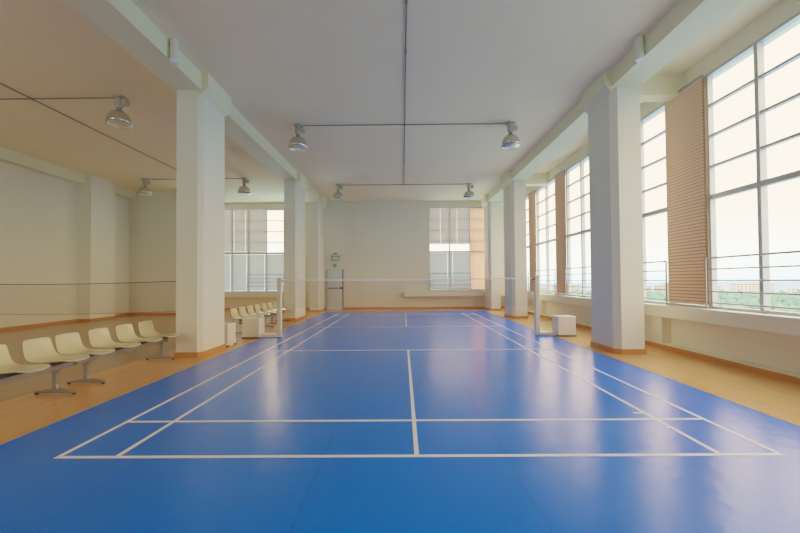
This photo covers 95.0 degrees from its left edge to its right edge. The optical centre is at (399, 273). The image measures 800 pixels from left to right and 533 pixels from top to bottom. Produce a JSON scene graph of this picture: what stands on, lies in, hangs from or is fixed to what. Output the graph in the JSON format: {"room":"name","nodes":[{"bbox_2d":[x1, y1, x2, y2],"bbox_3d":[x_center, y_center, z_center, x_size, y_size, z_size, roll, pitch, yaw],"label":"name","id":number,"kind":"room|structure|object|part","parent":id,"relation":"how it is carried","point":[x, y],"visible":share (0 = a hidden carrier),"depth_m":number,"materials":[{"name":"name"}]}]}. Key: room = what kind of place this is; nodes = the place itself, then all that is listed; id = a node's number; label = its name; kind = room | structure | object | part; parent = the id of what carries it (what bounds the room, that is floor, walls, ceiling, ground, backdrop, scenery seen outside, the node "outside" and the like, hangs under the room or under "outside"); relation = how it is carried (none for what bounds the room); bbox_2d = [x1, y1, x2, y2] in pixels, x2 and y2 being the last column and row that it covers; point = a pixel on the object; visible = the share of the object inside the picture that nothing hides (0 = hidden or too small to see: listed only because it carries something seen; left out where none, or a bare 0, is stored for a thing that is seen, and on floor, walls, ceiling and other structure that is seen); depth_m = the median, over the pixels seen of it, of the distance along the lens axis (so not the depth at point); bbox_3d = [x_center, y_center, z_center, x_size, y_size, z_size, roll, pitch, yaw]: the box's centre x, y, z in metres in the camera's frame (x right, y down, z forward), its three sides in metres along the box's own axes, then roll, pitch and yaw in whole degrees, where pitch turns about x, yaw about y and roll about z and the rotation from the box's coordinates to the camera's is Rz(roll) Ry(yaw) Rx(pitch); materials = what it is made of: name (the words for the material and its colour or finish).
{"room":"sports hall","nodes":[
{"label":"sports hall","id":0,"kind":"room"},
{"bbox_2d":[0,161,128,327],"bbox_3d":[-12.556,-1.120,7.759,0.200,5.680,23.300,0,-1,0],"label":"wall","id":1,"kind":"structure","parent":0,"point":[39,211],"depth_m":12.71,"materials":[{"name":"paint"}]},
{"bbox_2d":[0,313,128,331],"bbox_3d":[-12.182,1.637,6.381,0.525,0.110,20.650,0,-1,0],"label":"baseboard","id":2,"kind":"structure","parent":1,"relation":"attached to","point":[123,314],"depth_m":13.31,"materials":[{"name":"brown wood"}]},
{"bbox_2d":[0,146,135,199],"bbox_3d":[-12.335,-3.796,6.481,0.300,0.380,20.650,0,-1,0],"label":"beam","id":3,"kind":"structure","parent":1,"relation":"attached to","point":[7,155],"depth_m":12.65,"materials":[{"name":"paint"}]},
{"bbox_2d":[77,174,115,318],"bbox_3d":[-12.158,-0.997,14.706,0.500,5.680,1.200,0,-1,0],"label":"column","id":4,"kind":"structure","parent":0,"point":[96,198],"depth_m":14.34,"materials":[{"name":"paint"}]},
{"bbox_2d":[129,191,175,312],"bbox_3d":[-11.184,-0.943,18.073,2.400,5.680,2.650,0,-1,0],"label":"wall","id":5,"kind":"structure","parent":0,"point":[152,219],"depth_m":16.75,"materials":[{"name":"paint"}]},
{"bbox_2d":[129,313,175,314],"bbox_3d":[-11.173,1.817,16.686,2.400,0.110,0.025,0,-1,0],"label":"baseboard","id":6,"kind":"structure","parent":5,"relation":"attached to","point":[129,313],"depth_m":16.68,"materials":[{"name":"brown wood"}]},
{"bbox_2d":[224,201,504,307],"bbox_3d":[-2.045,-0.985,19.486,15.860,5.680,0.300,0,-1,0],"label":"wall","id":7,"kind":"structure","parent":0,"point":[387,239],"depth_m":19.33,"materials":[{"name":"paint"}]},
{"bbox_2d":[224,209,283,291],"bbox_3d":[-7.517,-1.230,19.498,4.620,4.410,0.110,0,-1,0],"label":"window","id":8,"kind":"structure","parent":7,"relation":"in","point":[267,210],"depth_m":19.46,"materials":[{"name":"metal"}]},
{"bbox_2d":[224,254,229,291],"bbox_3d":[-9.387,-0.062,19.400,0.802,2.000,0.056,0,-1,0],"label":"blind","id":9,"kind":"object","parent":8,"relation":"attached to","point":[226,256],"visible":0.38,"depth_m":19.40,"materials":[{"name":"white fabric"}]},
{"bbox_2d":[224,209,233,252],"bbox_3d":[-9.309,-2.272,19.440,0.992,2.300,0.056,0,-1,0],"label":"blind","id":10,"kind":"object","parent":8,"relation":"attached to","point":[229,213],"visible":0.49,"depth_m":19.43,"materials":[{"name":"white fabric"}]},
{"bbox_2d":[230,254,245,291],"bbox_3d":[-8.558,-0.069,19.395,0.842,2.000,0.056,0,-1,0],"label":"blind","id":11,"kind":"object","parent":8,"relation":"attached to","point":[237,261],"visible":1,"depth_m":19.39,"materials":[{"name":"white fabric"}]},
{"bbox_2d":[234,209,244,252],"bbox_3d":[-8.504,-2.279,19.434,0.602,2.300,0.056,0,-1,0],"label":"blind","id":12,"kind":"object","parent":8,"relation":"attached to","point":[239,214],"visible":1,"depth_m":19.43,"materials":[{"name":"white fabric"}]},
{"bbox_2d":[245,209,265,252],"bbox_3d":[-7.660,-2.285,19.428,1.070,2.300,0.056,0,-1,0],"label":"blind","id":13,"kind":"object","parent":8,"relation":"attached to","point":[255,236],"visible":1,"depth_m":19.43,"materials":[{"name":"white fabric"}]},
{"bbox_2d":[246,254,264,291],"bbox_3d":[-7.648,-0.075,19.388,0.962,2.000,0.056,0,-1,0],"label":"blind","id":14,"kind":"object","parent":8,"relation":"attached to","point":[255,263],"visible":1,"depth_m":19.39,"materials":[{"name":"white fabric"}]},
{"bbox_2d":[265,253,283,290],"bbox_3d":[-6.658,-0.083,19.381,1.002,2.000,0.056,0,-1,0],"label":"blind","id":15,"kind":"object","parent":8,"relation":"attached to","point":[274,263],"visible":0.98,"depth_m":19.39,"materials":[{"name":"white fabric"}]},
{"bbox_2d":[224,291,309,297],"bbox_3d":[-7.161,1.078,19.194,5.600,0.300,0.280,0,-1,0],"label":"trim ledge","id":16,"kind":"object","parent":7,"relation":"attached to","point":[226,294],"visible":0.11,"depth_m":19.06,"materials":[{"name":"paint"}]},
{"bbox_2d":[247,274,283,290],"bbox_3d":[-6.655,0.466,19.241,2.814,0.917,0.034,0,-1,0],"label":"guard railing","id":17,"kind":"object","parent":16,"relation":"on","point":[247,274],"visible":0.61,"depth_m":19.23,"materials":[{"name":"metal"}]},
{"bbox_2d":[326,269,343,309],"bbox_3d":[-3.423,0.801,19.252,0.880,2.120,0.122,0,-1,0],"label":"door","id":18,"kind":"structure","parent":7,"relation":"in","point":[331,273],"depth_m":19.26,"materials":[{"name":"paint"}]},
{"bbox_2d":[330,253,340,260],"bbox_3d":[-3.395,-0.899,19.286,0.580,0.400,0.115,0,-1,0],"label":"exit sign","id":19,"kind":"object","parent":7,"relation":"attached to","point":[334,257],"visible":1,"depth_m":19.24,"materials":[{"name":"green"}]},
{"bbox_2d":[224,306,504,309],"bbox_3d":[-2.155,1.802,19.273,15.600,0.100,0.025,0,-1,0],"label":"baseboard","id":20,"kind":"structure","parent":7,"relation":"attached to","point":[476,306],"depth_m":19.25,"materials":[{"name":"brown wood"}]},
{"bbox_2d":[405,291,504,296],"bbox_3d":[2.938,1.031,19.084,5.400,0.240,0.360,0,-1,0],"label":"trim ledge","id":21,"kind":"object","parent":7,"relation":"attached to","point":[463,293],"visible":0.56,"depth_m":18.91,"materials":[{"name":"paint"}]},
{"bbox_2d":[429,273,470,290],"bbox_3d":[2.629,0.426,19.178,2.164,0.977,0.034,0,-1,0],"label":"guard railing","id":22,"kind":"object","parent":21,"relation":"on","point":[429,273],"visible":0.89,"depth_m":19.17,"materials":[{"name":"metal"}]},
{"bbox_2d":[429,208,484,290],"bbox_3d":[3.138,-1.310,19.425,3.210,4.410,0.110,0,-1,0],"label":"window","id":23,"kind":"structure","parent":7,"relation":"in","point":[469,251],"depth_m":19.37,"materials":[{"name":"metal"}]},
{"bbox_2d":[429,208,439,243],"bbox_3d":[1.837,-2.537,19.367,0.588,1.940,0.056,0,-1,0],"label":"blind","id":24,"kind":"object","parent":23,"relation":"attached to","point":[434,213],"visible":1,"depth_m":19.37,"materials":[{"name":"white fabric"}]},
{"bbox_2d":[429,252,447,289],"bbox_3d":[2.035,-0.159,19.322,0.948,2.020,0.056,0,-1,0],"label":"blind","id":25,"kind":"object","parent":23,"relation":"attached to","point":[438,263],"visible":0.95,"depth_m":19.32,"materials":[{"name":"white fabric"}]},
{"bbox_2d":[440,207,456,243],"bbox_3d":[2.574,-2.542,19.362,0.872,1.940,0.056,0,-1,0],"label":"blind","id":26,"kind":"object","parent":23,"relation":"attached to","point":[448,217],"visible":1,"depth_m":19.36,"materials":[{"name":"white fabric"}]},
{"bbox_2d":[447,252,452,289],"bbox_3d":[2.647,-0.163,19.318,0.261,2.020,0.056,0,-1,0],"label":"blind","id":27,"kind":"object","parent":23,"relation":"attached to","point":[450,256],"visible":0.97,"depth_m":19.32,"materials":[{"name":"white fabric"}]},
{"bbox_2d":[453,252,469,289],"bbox_3d":[3.238,-0.168,19.314,0.905,2.020,0.056,0,-1,0],"label":"blind","id":28,"kind":"object","parent":23,"relation":"attached to","point":[461,260],"visible":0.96,"depth_m":19.32,"materials":[{"name":"white fabric"}]},
{"bbox_2d":[457,207,469,243],"bbox_3d":[3.345,-2.548,19.357,0.656,1.940,0.056,0,-1,0],"label":"blind","id":29,"kind":"object","parent":23,"relation":"attached to","point":[463,225],"visible":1,"depth_m":19.35,"materials":[{"name":"white fabric"}]},
{"bbox_2d":[470,207,484,289],"bbox_3d":[4.227,-1.345,19.329,0.990,4.360,0.056,0,-1,0],"label":"blind","id":30,"kind":"object","parent":23,"relation":"attached to","point":[476,213],"visible":0.59,"depth_m":19.33,"materials":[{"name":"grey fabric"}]},
{"bbox_2d":[0,0,780,202],"bbox_3d":[-3.303,-4.129,7.799,18.750,0.200,23.800,0,-1,0],"label":"ceiling","id":31,"kind":"structure","parent":0,"point":[282,64],"depth_m":7.67,"materials":[{"name":"paint"}]},
{"bbox_2d":[0,97,112,99],"bbox_3d":[-9.306,-3.954,8.288,5.735,0.024,0.024,0,-1,0],"label":"conduit","id":32,"kind":"object","parent":31,"relation":"attached to","point":[100,97],"visible":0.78,"depth_m":8.27,"materials":[{"name":"grey metal"}]},
{"bbox_2d":[0,83,175,169],"bbox_3d":[-8.346,-3.995,6.482,0.040,0.040,20.500,0,-1,0],"label":"conduit","id":33,"kind":"object","parent":31,"relation":"attached to","point":[0,83],"visible":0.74,"depth_m":9.30,"materials":[{"name":"grey metal"}]},
{"bbox_2d":[105,95,132,129],"bbox_3d":[-6.332,-3.663,8.262,0.496,0.670,0.496,0,-1,0],"label":"lamp","id":34,"kind":"object","parent":31,"relation":"hanging from","point":[118,118],"visible":1,"depth_m":8.18,"materials":[{"name":"white metal"}]},
{"bbox_3d":[-6.334,-3.978,8.268,0.200,0.040,0.200,0,-1,0],"label":"ceiling plate","id":35,"kind":"part","parent":34,"relation":"part of","materials":[{"name":"grey metal"}]},
{"bbox_2d":[137,178,151,195],"bbox_3d":[-10.326,-3.514,14.828,0.496,0.670,0.496,0,-1,0],"label":"lamp","id":36,"kind":"object","parent":31,"relation":"hanging from","point":[143,191],"visible":1,"depth_m":14.73,"materials":[{"name":"white metal"}]},
{"bbox_2d":[170,38,178,64],"bbox_3d":[-3.911,-3.851,6.348,0.136,0.400,0.136,0,-1,0],"label":"speaker","id":37,"kind":"object","parent":31,"relation":"attached to","point":[174,43],"visible":1,"depth_m":6.29,"materials":[{"name":"paint"}]},
{"bbox_2d":[147,178,240,179],"bbox_3d":[-8.313,-3.844,14.820,3.820,0.024,0.024,0,-1,0],"label":"conduit","id":38,"kind":"object","parent":31,"relation":"attached to","point":[225,178],"visible":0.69,"depth_m":14.82,"materials":[{"name":"grey metal"}]},
{"bbox_2d":[66,0,325,207],"bbox_3d":[-4.256,-3.853,7.751,0.560,0.340,23.300,0,-1,0],"label":"ceiling beam","id":39,"kind":"structure","parent":31,"relation":"attached to","point":[122,21],"depth_m":6.36,"materials":[{"name":"paint"}]},
{"bbox_2d":[237,177,250,194],"bbox_3d":[-6.296,-3.544,14.801,0.496,0.670,0.496,0,-1,0],"label":"lamp","id":40,"kind":"object","parent":31,"relation":"hanging from","point":[243,190],"visible":1,"depth_m":14.69,"materials":[{"name":"white metal"}]},
{"bbox_2d":[288,124,307,151],"bbox_3d":[-2.731,-3.662,9.817,0.496,0.670,0.496,0,-1,0],"label":"lamp","id":41,"kind":"object","parent":31,"relation":"hanging from","point":[297,143],"visible":1,"depth_m":9.72,"materials":[{"name":"grey metal"}]},
{"bbox_2d":[332,184,343,200],"bbox_3d":[-2.688,-3.551,15.916,0.496,0.670,0.496,0,-1,0],"label":"lamp","id":42,"kind":"object","parent":31,"relation":"hanging from","point":[338,196],"visible":1,"depth_m":15.82,"materials":[{"name":"white metal"}]},
{"bbox_2d":[302,123,504,125],"bbox_3d":[0.092,-3.996,9.804,5.440,0.024,0.024,0,-1,0],"label":"conduit","id":43,"kind":"object","parent":31,"relation":"attached to","point":[478,123],"visible":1,"depth_m":9.79,"materials":[{"name":"grey metal"}]},
{"bbox_2d":[404,0,407,164],"bbox_3d":[0.101,-4.066,6.039,0.040,0.040,19.730,0,-1,0],"label":"conduit","id":44,"kind":"object","parent":31,"relation":"attached to","point":[406,1],"visible":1,"depth_m":6.93,"materials":[{"name":"grey metal"}]},
{"bbox_2d":[387,184,446,184],"bbox_3d":[0.134,-3.886,15.922,5.440,0.024,0.024,0,-1,0],"label":"conduit","id":45,"kind":"object","parent":31,"relation":"attached to","point":[387,184],"visible":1,"depth_m":15.91,"materials":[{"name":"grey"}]},
{"bbox_2d":[463,183,474,198],"bbox_3d":[2.991,-3.594,15.877,0.496,0.670,0.496,0,-1,-17],"label":"lamp","id":46,"kind":"object","parent":31,"relation":"hanging from","point":[468,194],"visible":1,"depth_m":15.77,"materials":[{"name":"white metal"}]},
{"bbox_2d":[501,121,519,149],"bbox_3d":[2.949,-3.704,9.778,0.496,0.670,0.496,0,-1,-17],"label":"lamp","id":47,"kind":"object","parent":31,"relation":"hanging from","point":[511,141],"visible":1,"depth_m":9.69,"materials":[{"name":"white metal"}]},
{"bbox_2d":[526,173,548,185],"bbox_3d":[5.341,-3.751,14.534,0.980,0.440,0.300,0,-1,0],"label":"ceiling beam","id":48,"kind":"structure","parent":31,"relation":"attached to","point":[536,179],"depth_m":14.38,"materials":[{"name":"paint"}]},
{"bbox_2d":[482,0,744,206],"bbox_3d":[4.523,-3.919,7.691,0.560,0.340,23.300,0,-1,0],"label":"ceiling beam","id":49,"kind":"structure","parent":31,"relation":"attached to","point":[687,21],"depth_m":6.53,"materials":[{"name":"paint"}]},
{"bbox_2d":[634,35,643,61],"bbox_3d":[4.154,-3.910,6.363,0.136,0.400,0.136,0,-1,0],"label":"speaker","id":50,"kind":"object","parent":31,"relation":"attached to","point":[639,40],"visible":1,"depth_m":6.31,"materials":[{"name":"paint"}]},
{"bbox_2d":[640,73,682,101],"bbox_3d":[5.293,-3.876,7.635,0.980,0.440,0.300,0,-1,0],"label":"ceiling beam","id":51,"kind":"structure","parent":31,"relation":"attached to","point":[665,87],"depth_m":7.49,"materials":[{"name":"paint"}]},
{"bbox_2d":[0,308,799,443],"bbox_3d":[-3.259,1.750,7.692,18.750,0.200,23.800,0,-1,0],"label":"floor","id":52,"kind":"structure","parent":0,"point":[24,414],"depth_m":5.34,"materials":[{"name":"brown wood"}]},
{"bbox_2d":[0,337,89,394],"bbox_3d":[-4.603,1.221,4.066,0.655,0.745,2.151,0,-1,0],"label":"bench","id":53,"kind":"object","parent":52,"relation":"on","point":[36,350],"visible":1,"depth_m":4.83,"materials":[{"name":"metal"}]},
{"bbox_2d":[55,321,180,383],"bbox_3d":[-4.608,1.260,6.210,0.655,0.745,2.081,0,-1,0],"label":"bench","id":54,"kind":"object","parent":52,"relation":"on","point":[66,343],"visible":0.98,"depth_m":5.94,"materials":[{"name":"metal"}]},
{"bbox_2d":[0,314,283,401],"bbox_3d":[-8.673,1.667,6.531,7.340,0.004,20.000,0,-1,0],"label":"platform","id":55,"kind":"object","parent":52,"relation":"on","point":[163,324],"visible":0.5,"depth_m":8.83,"materials":[{"name":"beige paint"}]},
{"bbox_2d":[174,73,231,357],"bbox_3d":[-4.152,-1.182,7.796,0.652,5.680,1.032,0,-1,0],"label":"column","id":56,"kind":"structure","parent":52,"relation":"on","point":[200,177],"depth_m":7.35,"materials":[{"name":"paint"}]},
{"bbox_3d":[-4.185,1.607,7.726,0.544,0.100,0.994,0,-1,0],"label":"baseboard","id":57,"kind":"part","parent":56,"relation":"part of","materials":[{"name":"brown wood"}]},
{"bbox_2d":[224,322,236,346],"bbox_3d":[-4.166,1.412,8.565,0.490,0.520,0.440,0,-1,0],"label":"box","id":58,"kind":"object","parent":52,"relation":"on","point":[229,327],"visible":0.48,"depth_m":8.50,"materials":[{"name":"paint"}]},
{"bbox_2d":[241,317,264,338],"bbox_3d":[-3.917,1.433,9.803,0.470,0.520,0.440,0,-1,0],"label":"box","id":59,"kind":"object","parent":52,"relation":"on","point":[252,327],"visible":0.89,"depth_m":9.60,"materials":[{"name":"paint"}]},
{"bbox_2d":[230,304,275,333],"bbox_3d":[-4.394,1.348,11.133,0.655,0.745,2.091,0,-1,0],"label":"bench","id":60,"kind":"object","parent":52,"relation":"on","point":[234,312],"visible":0.8,"depth_m":11.03,"materials":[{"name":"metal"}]},
{"bbox_2d":[262,301,291,323],"bbox_3d":[-4.380,1.384,13.108,0.655,0.745,1.541,0,-1,0],"label":"bench","id":61,"kind":"object","parent":52,"relation":"on","point":[264,307],"visible":0.76,"depth_m":12.96,"materials":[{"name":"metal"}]},
{"bbox_2d":[283,172,308,320],"bbox_3d":[-4.105,-1.060,14.544,0.652,5.680,1.232,0,-1,0],"label":"column","id":62,"kind":"structure","parent":52,"relation":"on","point":[294,191],"depth_m":13.98,"materials":[{"name":"paint"}]},
{"bbox_3d":[-4.138,1.730,14.475,0.544,0.100,1.194,0,-1,0],"label":"baseboard","id":63,"kind":"part","parent":62,"relation":"part of","materials":[{"name":"brown wood"}]},
{"bbox_2d":[309,195,325,311],"bbox_3d":[-4.079,-0.993,18.219,0.652,5.680,0.982,0,-1,0],"label":"column","id":64,"kind":"structure","parent":52,"relation":"on","point":[316,209],"depth_m":17.78,"materials":[{"name":"paint"}]},
{"bbox_3d":[-4.113,1.796,18.149,0.544,0.100,0.944,0,-1,0],"label":"baseboard","id":65,"kind":"part","parent":64,"relation":"part of","materials":[{"name":"brown wood"}]},
{"bbox_2d":[0,311,799,532],"bbox_3d":[0.174,1.609,7.121,7.663,0.009,21.300,0,-1,0],"label":"court","id":66,"kind":"object","parent":52,"relation":"on","point":[357,421],"visible":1,"depth_m":3.28,"materials":[{"name":"blue plastic"}]},
{"bbox_2d":[260,278,282,336],"bbox_3d":[-3.644,0.895,9.811,1.005,1.578,0.180,0,-1,0],"label":"net post","id":67,"kind":"object","parent":66,"relation":"on","point":[279,280],"visible":0.88,"depth_m":9.76,"materials":[{"name":"metal"}]},
{"bbox_2d":[283,277,533,306],"bbox_3d":[0.208,0.499,9.791,6.705,0.765,0.009,0,-1,0],"label":"net","id":68,"kind":"object","parent":67,"relation":"attached to","point":[471,279],"visible":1,"depth_m":9.79,"materials":[{"name":"white"}]},
{"bbox_3d":[0.211,0.867,9.784,6.705,0.029,0.009,0,-1,0],"label":"cord","id":69,"kind":"part","parent":68,"relation":"part of","materials":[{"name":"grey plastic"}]},
{"bbox_2d":[533,276,556,335],"bbox_3d":[4.073,0.837,9.758,1.020,1.578,0.180,0,-1,0],"label":"net post","id":70,"kind":"object","parent":66,"relation":"on","point":[536,278],"visible":0.84,"depth_m":9.71,"materials":[{"name":"metal"}]},
{"bbox_2d":[481,194,501,310],"bbox_3d":[4.564,-1.054,18.385,0.712,5.680,1.032,0,-1,0],"label":"column","id":71,"kind":"structure","parent":52,"relation":"on","point":[491,208],"depth_m":17.92,"materials":[{"name":"paint"}]},
{"bbox_3d":[4.638,1.734,18.315,0.604,0.100,0.994,0,-1,0],"label":"baseboard","id":72,"kind":"part","parent":71,"relation":"part of","materials":[{"name":"brown wood"}]},
{"bbox_2d":[500,171,527,318],"bbox_3d":[4.538,-1.122,14.655,0.712,5.680,1.172,0,-1,0],"label":"column","id":73,"kind":"structure","parent":52,"relation":"on","point":[514,191],"depth_m":14.12,"materials":[{"name":"paint"}]},
{"bbox_3d":[4.612,1.667,14.585,0.604,0.100,1.134,0,-1,0],"label":"baseboard","id":74,"kind":"part","parent":73,"relation":"part of","materials":[{"name":"brown wood"}]},
{"bbox_2d":[552,315,576,336],"bbox_3d":[4.357,1.371,9.747,0.480,0.520,0.440,0,-1,0],"label":"box","id":75,"kind":"object","parent":52,"relation":"on","point":[564,325],"visible":0.92,"depth_m":9.55,"materials":[{"name":"paint"}]},
{"bbox_2d":[581,70,646,353],"bbox_3d":[4.490,-1.247,7.782,0.712,5.680,1.022,0,-1,0],"label":"column","id":76,"kind":"structure","parent":52,"relation":"on","point":[614,126],"depth_m":7.34,"materials":[{"name":"paint"}]},
{"bbox_3d":[4.564,1.542,7.712,0.604,0.100,0.984,0,-1,0],"label":"baseboard","id":77,"kind":"part","parent":76,"relation":"part of","materials":[{"name":"brown wood"}]},
{"bbox_3d":[-4.428,0.882,8.576,0.985,1.585,0.180,0,-1,0],"label":"net post","id":78,"kind":"object","parent":52,"relation":"on","visible":0},
{"bbox_2d":[0,281,175,314],"bbox_3d":[-8.197,0.560,8.608,6.540,0.785,0.009,0,-1,0],"label":"net","id":79,"kind":"object","parent":78,"relation":"attached to","point":[8,288],"visible":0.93,"depth_m":8.60,"materials":[{"name":"brown"}]},
{"bbox_3d":[-8.195,0.916,8.602,6.540,0.074,0.009,0,-1,0],"label":"cord","id":80,"kind":"part","parent":79,"relation":"part of","materials":[{"name":"brown plastic"}]},
{"bbox_2d":[526,0,799,372],"bbox_3d":[5.943,-1.260,7.633,0.300,5.680,23.300,0,-1,0],"label":"wall","id":81,"kind":"structure","parent":0,"point":[781,351],"depth_m":6.47,"materials":[{"name":"paint"}]},
{"bbox_2d":[528,190,536,292],"bbox_3d":[5.789,-1.396,16.048,0.056,4.400,0.880,0,-1,0],"label":"blind","id":82,"kind":"object","parent":81,"relation":"attached to","point":[532,195],"visible":0.93,"depth_m":16.02,"materials":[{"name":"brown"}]},
{"bbox_2d":[535,190,537,274],"bbox_3d":[5.904,-1.392,16.047,0.100,4.410,0.820,0,-1,0],"label":"window","id":83,"kind":"structure","parent":81,"relation":"in","point":[535,190],"depth_m":15.68,"materials":[{"name":"metal"}]},
{"bbox_2d":[540,300,545,313],"bbox_3d":[5.767,1.328,14.854,0.190,0.570,0.330,0,-1,0],"label":"trim","id":84,"kind":"structure","parent":81,"relation":"attached to","point":[542,302],"depth_m":14.69,"materials":[{"name":"paint"}]},
{"bbox_2d":[536,178,555,293],"bbox_3d":[5.889,-1.418,14.622,0.110,4.410,2.030,0,-1,0],"label":"window","id":85,"kind":"structure","parent":81,"relation":"in","point":[547,196],"depth_m":14.62,"materials":[{"name":"metal"}]},
{"bbox_2d":[558,170,567,295],"bbox_3d":[5.885,-1.444,13.198,0.100,4.410,0.820,0,-1,0],"label":"window","id":86,"kind":"structure","parent":81,"relation":"in","point":[565,170],"depth_m":12.82,"materials":[{"name":"metal"}]},
{"bbox_2d":[554,170,566,294],"bbox_3d":[5.769,-1.448,13.198,0.056,4.400,0.880,0,-1,0],"label":"blind","id":87,"kind":"object","parent":86,"relation":"attached to","point":[560,190],"visible":0.99,"depth_m":13.15,"materials":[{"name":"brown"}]},
{"bbox_2d":[566,154,590,297],"bbox_3d":[5.869,-1.470,11.748,0.110,4.410,2.080,0,-1,0],"label":"window","id":88,"kind":"structure","parent":81,"relation":"in","point":[583,231],"depth_m":11.77,"materials":[{"name":"metal"}]},
{"bbox_2d":[640,102,671,304],"bbox_3d":[5.849,-1.522,8.848,0.110,4.410,1.960,0,-1,0],"label":"window","id":89,"kind":"structure","parent":81,"relation":"in","point":[662,210],"depth_m":8.78,"materials":[{"name":"metal"}]},
{"bbox_2d":[651,316,670,342],"bbox_3d":[5.719,1.204,8.025,0.190,0.570,0.330,0,-1,0],"label":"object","id":90,"kind":"structure","parent":81,"relation":"attached to","point":[661,326],"depth_m":7.88,"materials":[{"name":"paint"}]},
{"bbox_2d":[527,311,799,384],"bbox_3d":[5.574,1.537,7.585,0.020,0.090,23.300,0,-1,0],"label":"baseboard","id":91,"kind":"structure","parent":81,"relation":"attached to","point":[784,377],"depth_m":6.29,"materials":[{"name":"brown wood"}]},
{"bbox_2d":[527,292,799,335],"bbox_3d":[5.833,0.785,7.597,0.550,0.250,23.300,0,-1,0],"label":"windowsill","id":92,"kind":"object","parent":81,"relation":"attached to","point":[781,324],"visible":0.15,"depth_m":6.42,"materials":[{"name":"paint"}]},
{"bbox_2d":[535,269,555,294],"bbox_3d":[5.762,0.309,14.592,0.034,0.957,2.024,0,-1,0],"label":"guard railing","id":93,"kind":"object","parent":92,"relation":"on","point":[548,269],"visible":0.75,"depth_m":14.29,"materials":[{"name":"metal"}]},
{"bbox_2d":[565,266,590,295],"bbox_3d":[5.742,0.258,11.718,0.034,0.957,2.074,0,-1,0],"label":"guard railing","id":94,"kind":"object","parent":92,"relation":"on","point":[588,266],"visible":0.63,"depth_m":12.04,"materials":[{"name":"metal"}]},
{"bbox_2d":[643,261,667,304],"bbox_3d":[5.722,0.205,8.818,0.034,0.957,1.954,0,-1,0],"label":"guard railing","id":95,"kind":"object","parent":92,"relation":"on","point":[665,270],"visible":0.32,"depth_m":7.99,"materials":[{"name":"metal"}]},
{"bbox_3d":[5.715,0.189,7.858,0.034,0.955,0.034,0,-1,0],"label":"post","id":96,"kind":"part","parent":95,"relation":"part of","materials":[{"name":"metal"}]},
{"bbox_2d":[704,250,799,309],"bbox_3d":[5.702,0.151,5.869,0.034,0.957,1.974,0,-1,0],"label":"guard railing","id":97,"kind":"object","parent":92,"relation":"on","point":[797,251],"visible":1,"depth_m":5.93,"materials":[{"name":"metal"}]},
{"bbox_3d":[5.708,0.170,6.838,0.034,0.955,0.034,0,-1,0],"label":"post","id":98,"kind":"part","parent":97,"relation":"part of","materials":[{"name":"metal"}]},
{"bbox_2d":[527,310,799,377],"bbox_3d":[5.699,1.531,7.584,0.230,0.100,23.300,0,-1,0],"label":"trim","id":99,"kind":"structure","parent":81,"relation":"attached to","point":[782,371],"depth_m":6.33,"materials":[{"name":"paint"}]},
{"bbox_2d":[679,76,710,308],"bbox_3d":[5.844,-1.549,7.379,0.100,4.410,0.980,0,-1,0],"label":"window","id":100,"kind":"structure","parent":81,"relation":"in","point":[703,76],"depth_m":6.90,"materials":[{"name":"metal"}]},
{"bbox_2d":[664,75,709,307],"bbox_3d":[5.729,-1.553,7.380,0.056,4.400,1.040,0,-1,0],"label":"blind","id":101,"kind":"object","parent":100,"relation":"attached to","point":[685,131],"visible":1,"depth_m":7.31,"materials":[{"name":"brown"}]},
{"bbox_3d":[5.745,0.626,7.340,0.056,0.040,0.980,0,-1,0],"label":"rail","id":102,"kind":"part","parent":101,"relation":"part of","materials":[{"name":"grey"}]},
{"bbox_3d":[5.713,-3.733,7.419,0.056,0.040,0.980,0,-1,0],"label":"head rail","id":103,"kind":"part","parent":101,"relation":"part of","materials":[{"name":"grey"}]},
{"bbox_2d":[705,11,799,316],"bbox_3d":[5.829,-1.576,5.899,0.110,4.410,1.980,0,-1,0],"label":"window","id":104,"kind":"structure","parent":81,"relation":"in","point":[762,183],"depth_m":5.90,"materials":[{"name":"metal"}]},
{"label":"outside","id":105,"kind":"structure","parent":0,"visible":0},
{"bbox_2d":[527,281,799,292],"bbox_3d":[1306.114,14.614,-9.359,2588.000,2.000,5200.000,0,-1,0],"label":"ground","id":106,"kind":"structure","parent":105,"point":[778,285],"depth_m":1396.75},
{"bbox_2d":[552,285,580,290],"bbox_3d":[269.883,23.808,594.327,43.042,16.941,13.200,-1,-1,25],"label":"building","id":107,"kind":"structure","parent":106,"relation":"on","point":[553,286],"depth_m":584.39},
{"bbox_2d":[654,284,667,292],"bbox_3d":[422.399,23.003,579.845,33.413,15.760,13.200,-1,-1,38],"label":"building","id":108,"kind":"structure","parent":106,"relation":"on","point":[663,286],"depth_m":579.98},
{"bbox_2d":[529,289,799,312],"bbox_3d":[304.850,23.137,357.046,554.094,11.770,528.258,0,-1,0],"label":"foliage","id":109,"kind":"object","parent":106,"relation":"on","point":[793,301],"visible":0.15,"depth_m":303.84,"materials":[{"name":"green plant"}]},
{"bbox_2d":[730,282,773,293],"bbox_3d":[494.859,20.210,515.926,45.179,17.946,13.200,-1,-1,38],"label":"building","id":110,"kind":"structure","parent":106,"relation":"on","point":[745,286],"depth_m":514.59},
{"bbox_2d":[787,288,799,292],"bbox_3d":[512.444,21.702,458.764,37.215,12.624,13.200,-1,-1,44],"label":"building","id":111,"kind":"structure","parent":106,"relation":"on","point":[791,290],"depth_m":464.44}
]}

